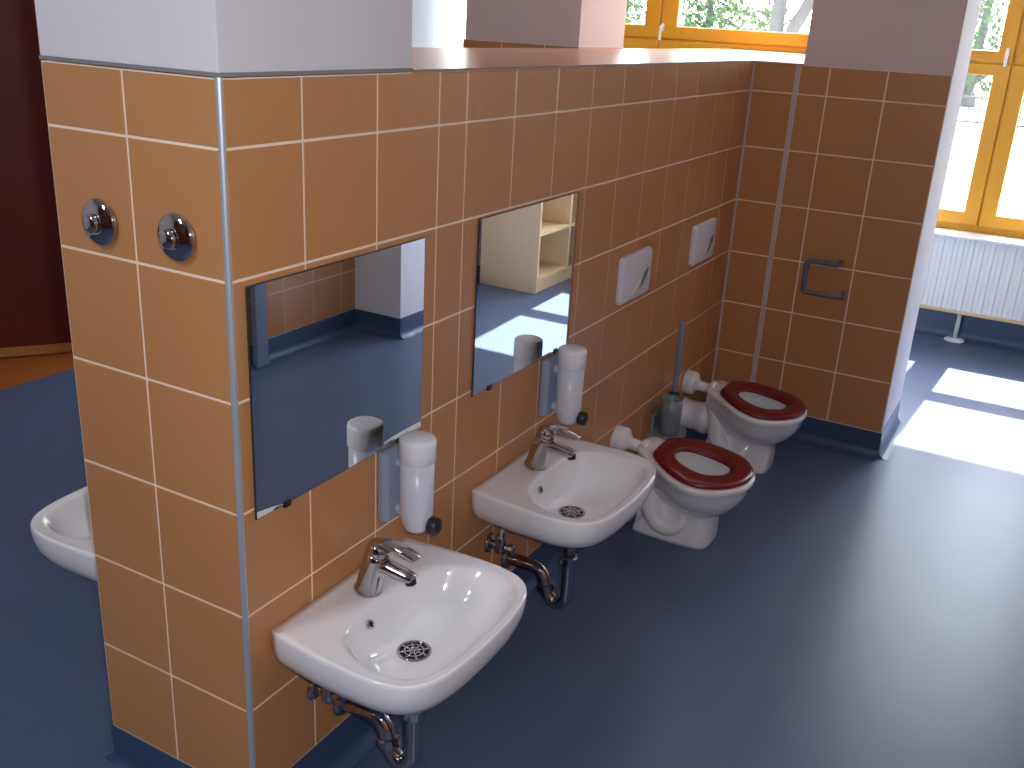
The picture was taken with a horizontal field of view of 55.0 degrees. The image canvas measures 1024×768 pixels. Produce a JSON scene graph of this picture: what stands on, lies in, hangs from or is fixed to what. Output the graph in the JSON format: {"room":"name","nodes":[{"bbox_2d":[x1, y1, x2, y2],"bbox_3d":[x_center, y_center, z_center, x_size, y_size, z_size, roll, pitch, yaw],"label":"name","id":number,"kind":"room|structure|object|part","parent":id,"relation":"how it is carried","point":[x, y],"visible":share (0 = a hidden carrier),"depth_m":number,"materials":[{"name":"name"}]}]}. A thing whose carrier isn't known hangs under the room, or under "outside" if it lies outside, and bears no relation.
{"room":"public restroom","nodes":[
{"label":"public restroom","id":0,"kind":"room"},
{"bbox_2d":[34,0,411,72],"bbox_3d":[-0.429,-1.223,1.424,0.385,1.441,0.477,14,23,26],"label":"wall pillar","id":1,"kind":"structure","parent":0,"point":[217,36],"depth_m":1.48,"materials":[{"name":"white paint"}]},
{"bbox_2d":[41,60,804,767],"bbox_3d":[0.366,-0.495,3.689,0.702,1.402,4.590,14,23,26],"label":"wall partition","id":2,"kind":"structure","parent":0,"point":[322,169],"depth_m":1.82,"materials":[{"name":"brown tile"}]},
{"bbox_2d":[30,486,97,582],"bbox_3d":[-0.822,0.317,2.223,0.347,0.112,0.449,14,23,26],"label":"washbasin","id":3,"kind":"object","parent":2,"relation":"attached to","point":[61,531],"visible":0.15,"depth_m":2.08,"materials":[{"name":"white ceramic"}]},
{"bbox_2d":[81,198,117,245],"bbox_3d":[-0.675,-0.260,1.589,0.077,0.077,0.028,14,23,26],"label":"button","id":4,"kind":"object","parent":2,"relation":"attached to","point":[99,221],"visible":1,"depth_m":1.58,"materials":[{"name":"silver metal"}]},
{"bbox_2d":[157,212,195,261],"bbox_3d":[-0.524,-0.224,1.512,0.077,0.077,0.028,14,23,26],"label":"button","id":5,"kind":"object","parent":2,"relation":"attached to","point":[176,238],"visible":1,"depth_m":1.50,"materials":[{"name":"silver metal"}]},
{"bbox_2d":[214,77,255,767],"bbox_3d":[-0.452,0.173,1.625,0.009,1.304,0.009,14,23,26],"label":"trim","id":6,"kind":"structure","parent":2,"relation":"attached to","point":[219,94],"depth_m":1.57,"materials":[{"name":"silver metal"}]},
{"bbox_2d":[307,682,345,705],"bbox_3d":[-0.357,0.585,1.920,0.071,0.100,0.053,14,23,26],"label":"angle valve","id":7,"kind":"object","parent":2,"relation":"attached to","point":[314,691],"visible":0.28,"depth_m":1.92,"materials":[{"name":"silver metal"}]},
{"bbox_3d":[-0.338,0.612,1.918,0.024,0.027,0.026,14,23,26],"label":"knob","id":8,"kind":"part","parent":7,"relation":"part of","materials":[{"name":"silver metal"}]},
{"bbox_2d":[245,237,424,519],"bbox_3d":[-0.303,-0.026,1.804,0.008,0.415,0.494,14,23,26],"label":"wall mirror","id":9,"kind":"object","parent":2,"relation":"attached to","point":[335,349],"visible":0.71,"depth_m":1.76,"materials":[{"name":"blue mirror"}]},
{"bbox_2d":[39,55,753,76],"bbox_3d":[0.066,-0.849,2.571,0.387,0.007,2.651,14,23,26],"label":"trim","id":10,"kind":"structure","parent":2,"relation":"attached to","point":[93,62],"depth_m":1.55,"materials":[{"name":"grey metal"}]},
{"bbox_2d":[271,538,526,714],"bbox_3d":[-0.187,0.477,1.889,0.347,0.112,0.449,14,23,26],"label":"washbasin","id":11,"kind":"object","parent":2,"relation":"attached to","point":[402,650],"visible":0.95,"depth_m":1.87,"materials":[{"name":"white ceramic"}]},
{"bbox_2d":[332,699,425,767],"bbox_3d":[-0.264,0.651,1.989,0.204,0.268,0.068,14,23,26],"label":"trap","id":12,"kind":"object","parent":11,"relation":"attached to","point":[388,740],"visible":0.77,"depth_m":1.99,"materials":[{"name":"silver metal"}]},
{"bbox_2d":[354,537,420,597],"bbox_3d":[-0.239,0.356,1.881,0.146,0.134,0.059,14,23,26],"label":"mixer tap","id":13,"kind":"object","parent":11,"relation":"on","point":[377,563],"visible":1,"depth_m":1.86,"materials":[{"name":"silver metal"}]},
{"bbox_3d":[-0.224,0.316,1.859,0.116,0.041,0.049,14,23,26],"label":"lever","id":14,"kind":"part","parent":13,"relation":"part of","materials":[{"name":"silver metal"}]},
{"bbox_3d":[-0.225,0.354,1.872,0.101,0.034,0.040,14,23,26],"label":"spout","id":15,"kind":"part","parent":13,"relation":"part of","materials":[{"name":"silver metal"}]},
{"bbox_2d":[104,398,705,767],"bbox_3d":[0.323,0.118,3.899,0.780,0.102,4.629,14,23,26],"label":"baseboard","id":16,"kind":"structure","parent":2,"relation":"attached to","point":[353,740],"depth_m":2.07,"materials":[{"name":"blue plastic"}]},
{"bbox_2d":[378,431,441,534],"bbox_3d":[-0.198,0.202,1.987,0.123,0.210,0.084,14,23,26],"label":"soap dispenser","id":17,"kind":"object","parent":2,"relation":"attached to","point":[406,468],"visible":1,"depth_m":1.97,"materials":[{"name":"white plastic"}]},
{"bbox_3d":[-0.242,0.200,2.013,0.024,0.154,0.084,14,23,26],"label":"plate","id":18,"kind":"part","parent":17,"relation":"part of","materials":[{"name":"blue plastic"}]},
{"bbox_2d":[399,463,434,533],"bbox_3d":[-0.194,0.222,1.992,0.070,0.169,0.070,14,23,26],"label":"bottle","id":19,"kind":"object","parent":17,"relation":"on","point":[416,480],"depth_m":1.96,"materials":[{"name":"white plastic"}]},
{"bbox_3d":[-0.165,0.287,1.999,0.039,0.037,0.037,14,23,26],"label":"push knob","id":20,"kind":"part","parent":17,"relation":"part of","materials":[{"name":"black plastic"}]},
{"bbox_2d":[484,528,514,554],"bbox_3d":[-0.025,0.389,2.474,0.071,0.100,0.053,14,23,26],"label":"angle valve","id":21,"kind":"object","parent":2,"relation":"attached to","point":[499,543],"visible":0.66,"depth_m":2.47,"materials":[{"name":"silver metal"}]},
{"bbox_3d":[-0.006,0.416,2.472,0.024,0.027,0.026,14,23,26],"label":"knob","id":22,"kind":"part","parent":21,"relation":"part of","materials":[{"name":"silver metal"}]},
{"bbox_2d":[471,191,578,396],"bbox_3d":[0.040,-0.229,2.380,0.008,0.415,0.494,14,23,26],"label":"wall mirror","id":23,"kind":"object","parent":2,"relation":"attached to","point":[526,254],"visible":1,"depth_m":2.35,"materials":[{"name":"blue mirror"}]},
{"bbox_2d":[538,344,587,425],"bbox_3d":[0.145,0.004,2.564,0.123,0.210,0.084,14,23,26],"label":"soap dispenser","id":24,"kind":"object","parent":2,"relation":"attached to","point":[562,373],"visible":1,"depth_m":2.54,"materials":[{"name":"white plastic"}]},
{"bbox_3d":[0.102,0.002,2.590,0.024,0.154,0.084,14,23,26],"label":"plate","id":25,"kind":"part","parent":24,"relation":"part of","materials":[{"name":"blue plastic"}]},
{"bbox_2d":[555,367,584,424],"bbox_3d":[0.150,0.025,2.569,0.070,0.169,0.070,14,23,26],"label":"bottle","id":26,"kind":"object","parent":24,"relation":"on","point":[569,381],"depth_m":2.54,"materials":[{"name":"white plastic"}]},
{"bbox_3d":[0.179,0.089,2.576,0.039,0.037,0.037,14,23,26],"label":"push knob","id":27,"kind":"part","parent":24,"relation":"part of","materials":[{"name":"black plastic"}]},
{"bbox_2d":[471,435,655,548],"bbox_3d":[0.152,0.284,2.461,0.347,0.112,0.449,14,23,26],"label":"washbasin","id":28,"kind":"object","parent":2,"relation":"attached to","point":[581,502],"visible":0.97,"depth_m":2.44,"materials":[{"name":"white ceramic"}]},
{"bbox_2d":[501,548,577,609],"bbox_3d":[0.076,0.454,2.558,0.204,0.268,0.068,14,23,26],"label":"trap","id":29,"kind":"object","parent":28,"relation":"attached to","point":[545,585],"visible":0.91,"depth_m":2.56,"materials":[{"name":"silver metal"}]},
{"bbox_2d":[524,424,580,470],"bbox_3d":[0.100,0.163,2.453,0.146,0.134,0.059,14,23,26],"label":"mixer tap","id":30,"kind":"object","parent":28,"relation":"on","point":[544,443],"visible":1,"depth_m":2.43,"materials":[{"name":"silver metal"}]},
{"bbox_3d":[0.116,0.122,2.430,0.116,0.041,0.049,14,23,26],"label":"lever","id":31,"kind":"part","parent":30,"relation":"part of","materials":[{"name":"silver metal"}]},
{"bbox_3d":[0.115,0.160,2.443,0.101,0.034,0.040,14,23,26],"label":"spout","id":32,"kind":"part","parent":30,"relation":"part of","materials":[{"name":"silver metal"}]},
{"bbox_2d":[401,48,804,72],"bbox_3d":[0.520,-1.219,3.641,0.702,0.006,4.112,14,23,26],"label":"ledge","id":33,"kind":"object","parent":2,"relation":"on","point":[422,58],"visible":0.48,"depth_m":2.92,"materials":[{"name":"paint"}]},
{"bbox_2d":[615,246,652,304],"bbox_3d":[0.375,-0.327,2.966,0.024,0.141,0.230,14,23,26],"label":"flush plate","id":34,"kind":"object","parent":2,"relation":"attached to","point":[634,270],"visible":1,"depth_m":2.93,"materials":[{"name":"white plastic"}]},
{"bbox_2d":[646,321,686,438],"bbox_3d":[0.563,-0.012,3.385,0.115,0.400,0.150,14,23,26],"label":"toilet brush","id":35,"kind":"object","parent":2,"relation":"attached to","point":[665,421],"visible":1,"depth_m":3.39,"materials":[{"name":"grey plastic"}]},
{"bbox_2d":[646,407,686,438],"bbox_3d":[0.554,0.140,3.441,0.115,0.075,0.150,14,23,26],"label":"tray","id":36,"kind":"object","parent":35,"relation":"on","point":[664,426],"depth_m":3.40,"materials":[{"name":"grey plastic"}]},
{"bbox_2d":[659,394,682,435],"bbox_3d":[0.550,0.110,3.407,0.074,0.131,0.074,14,23,26],"label":"cup","id":37,"kind":"object","parent":35,"relation":"on","point":[670,412],"depth_m":3.39,"materials":[{"name":"grey plastic"}]},
{"bbox_3d":[0.576,-0.083,3.405,0.023,0.280,0.025,14,23,26],"label":"handle","id":38,"kind":"part","parent":35,"relation":"part of","materials":[{"name":"grey plastic"}]},
{"bbox_2d":[688,217,716,265],"bbox_3d":[0.682,-0.504,3.482,0.024,0.141,0.230,14,23,26],"label":"flush plate","id":39,"kind":"object","parent":2,"relation":"attached to","point":[703,233],"visible":1,"depth_m":3.44,"materials":[{"name":"white plastic"}]},
{"bbox_2d":[0,333,1023,767],"bbox_3d":[-1.400,0.381,3.254,6.985,0.120,8.050,14,23,26],"label":"floor","id":40,"kind":"structure","parent":0,"point":[848,611],"depth_m":2.64,"materials":[{"name":"blue plastic"}]},
{"bbox_2d":[610,425,754,549],"bbox_3d":[0.522,0.324,3.087,0.458,0.305,0.338,14,23,26],"label":"toilet","id":41,"kind":"object","parent":40,"relation":"on","point":[697,482],"visible":0.92,"depth_m":3.02,"materials":[{"name":"white ceramic"}]},
{"bbox_3d":[0.591,0.238,3.017,0.298,0.042,0.312,14,23,26],"label":"seat","id":42,"kind":"part","parent":41,"relation":"part of","materials":[{"name":"red plastic"}]},
{"bbox_2d":[680,370,806,473],"bbox_3d":[0.844,0.140,3.629,0.458,0.305,0.338,14,23,26],"label":"toilet","id":43,"kind":"object","parent":40,"relation":"on","point":[748,419],"visible":0.96,"depth_m":3.57,"materials":[{"name":"white ceramic"}]},
{"bbox_3d":[0.913,0.054,3.559,0.298,0.042,0.312,14,23,26],"label":"seat","id":44,"kind":"part","parent":43,"relation":"part of","materials":[{"name":"red plastic"}]},
{"bbox_2d":[712,0,981,432],"bbox_3d":[1.281,-1.186,3.605,0.688,2.850,0.445,14,23,26],"label":"wall pier","id":45,"kind":"object","parent":40,"relation":"on","point":[847,147],"visible":0.9,"depth_m":3.59,"materials":[{"name":"brown tile"}]},
{"bbox_2d":[800,258,846,300],"bbox_3d":[1.165,-0.393,3.640,0.170,0.142,0.057,14,23,26],"label":"toilet paper holder","id":46,"kind":"object","parent":45,"relation":"attached to","point":[809,261],"visible":1,"depth_m":3.63,"materials":[{"name":"grey plastic"}]},
{"bbox_2d":[787,399,904,460],"bbox_3d":[1.221,0.110,4.057,0.717,0.102,0.483,14,23,26],"label":"baseboard","id":47,"kind":"object","parent":45,"relation":"attached to","point":[844,439],"visible":0.67,"depth_m":3.82,"materials":[{"name":"blue plastic"}]},
{"bbox_2d":[919,227,1023,342],"bbox_3d":[2.619,-0.453,5.091,0.938,0.582,0.114,14,23,26],"label":"radiator","id":48,"kind":"object","parent":40,"relation":"on","point":[973,278],"visible":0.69,"depth_m":5.12,"materials":[{"name":"white metal"}]},
{"bbox_3d":[2.606,-0.335,5.122,0.930,0.018,0.078,14,23,26],"label":"rail","id":49,"kind":"part","parent":48,"relation":"part of","materials":[{"name":"white metal"}]},
{"bbox_2d":[463,0,626,48],"bbox_3d":[0.140,-1.467,4.186,0.542,2.850,0.448,14,23,26],"label":"wall pier","id":50,"kind":"object","parent":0,"point":[489,23],"visible":0.09,"depth_m":3.99,"materials":[{"name":"grey paint"}]},
{"bbox_2d":[914,308,1023,351],"bbox_3d":[1.513,-0.527,5.766,4.335,0.134,0.039,14,23,26],"label":"baseboard","id":51,"kind":"structure","parent":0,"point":[987,332],"depth_m":5.28,"materials":[{"name":"blue plastic"}]},
{"bbox_3d":[1.285,-1.930,5.600,5.385,2.850,0.250,14,23,26],"label":"wall window","id":52,"kind":"structure","parent":0,"visible":0},
{"bbox_2d":[412,0,465,47],"bbox_3d":[-0.552,-2.500,6.392,1.160,2.028,0.065,14,23,26],"label":"wall pier","id":53,"kind":"structure","parent":52,"relation":"attached to","point":[435,23],"depth_m":6.39,"materials":[{"name":"white paint"}]},
{"bbox_2d":[623,0,807,53],"bbox_3d":[0.911,-2.130,5.620,1.770,2.028,0.123,14,23,26],"label":"window","id":54,"kind":"structure","parent":52,"relation":"attached to","point":[662,29],"depth_m":5.59,"materials":[{"name":"yellow paint"}]},
{"bbox_3d":[0.857,-2.022,5.640,0.018,0.090,0.042,14,23,26],"label":"handle","id":55,"kind":"part","parent":54,"relation":"part of","materials":[{"name":"white metal"}]},
{"bbox_2d":[936,0,1023,238],"bbox_3d":[2.512,-1.736,4.803,1.470,2.028,0.123,14,23,26],"label":"window","id":56,"kind":"structure","parent":52,"relation":"attached to","point":[1006,65],"depth_m":4.97,"materials":[{"name":"yellow paint"}]},
{"bbox_3d":[2.437,-1.609,4.841,0.018,0.090,0.042,14,23,26],"label":"handle","id":57,"kind":"part","parent":56,"relation":"part of","materials":[{"name":"white metal"}]},
{"bbox_3d":[-2.599,-1.323,3.388,1.050,2.850,8.050,14,23,26],"label":"wall","id":58,"kind":"structure","parent":0,"visible":0},
{"bbox_2d":[0,0,72,356],"bbox_3d":[-2.078,-1.104,3.948,0.950,2.096,0.105,-6,22,-24],"label":"door","id":59,"kind":"structure","parent":58,"relation":"in","point":[34,316],"depth_m":4.12,"materials":[{"name":"red paint"}]},
{"bbox_2d":[934,232,1023,246],"bbox_3d":[2.418,-0.762,5.100,1.500,0.014,0.160,14,23,26],"label":"sill","id":60,"kind":"structure","parent":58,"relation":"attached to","point":[935,233],"depth_m":5.03,"materials":[{"name":"white"}]},
{"label":"outside","id":61,"kind":"structure","parent":0,"visible":0},
{"bbox_2d":[940,76,1023,216],"bbox_3d":[18.384,-13.073,43.397,130.000,0.350,85.150,14,23,26],"label":"ground","id":62,"kind":"structure","parent":61,"point":[965,143],"depth_m":15.10,"materials":[{"name":"white"}]},
{"bbox_2d":[625,0,683,23],"bbox_3d":[4.458,-15.559,34.020,6.667,9.400,5.844,-2,21,-13],"label":"tree","id":63,"kind":"object","parent":62,"relation":"on","point":[631,3],"visible":0.12,"depth_m":33.99,"materials":[{"name":"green plant"}]},
{"bbox_2d":[625,0,808,31],"bbox_3d":[5.611,-11.583,27.009,6.473,6.968,5.582,-2,21,-13],"label":"tree","id":64,"kind":"object","parent":62,"relation":"on","point":[712,15],"visible":0.38,"depth_m":27.13,"materials":[{"name":"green plant"}]},
{"bbox_2d":[769,0,813,32],"bbox_3d":[4.860,-8.478,16.267,5.758,8.552,5.118,14,23,26],"label":"tree","id":65,"kind":"object","parent":62,"relation":"on","point":[777,16],"visible":0.37,"depth_m":16.84,"materials":[{"name":"grey plant"}]},
{"bbox_2d":[961,0,1007,106],"bbox_3d":[13.438,-11.963,28.460,6.982,7.509,8.275,4,20,1],"label":"tree","id":66,"kind":"object","parent":62,"relation":"on","point":[986,17],"visible":0.26,"depth_m":28.39,"materials":[{"name":"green plant"}]},
{"bbox_2d":[957,92,1023,135],"bbox_3d":[11.417,-5.347,19.959,12.028,0.800,0.040,14,23,26],"label":"fence","id":67,"kind":"object","parent":62,"relation":"on","point":[976,122],"visible":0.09,"depth_m":20.74,"materials":[{"name":"grey"}]},
{"bbox_3d":[11.406,-5.160,20.028,12.000,0.040,0.040,14,23,26],"label":"rail","id":68,"kind":"part","parent":67,"relation":"part of","materials":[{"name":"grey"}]},
{"bbox_3d":[11.433,-5.628,19.854,12.000,0.040,0.040,14,23,26],"label":"rail","id":69,"kind":"part","parent":67,"relation":"part of","materials":[{"name":"grey"}]}
]}

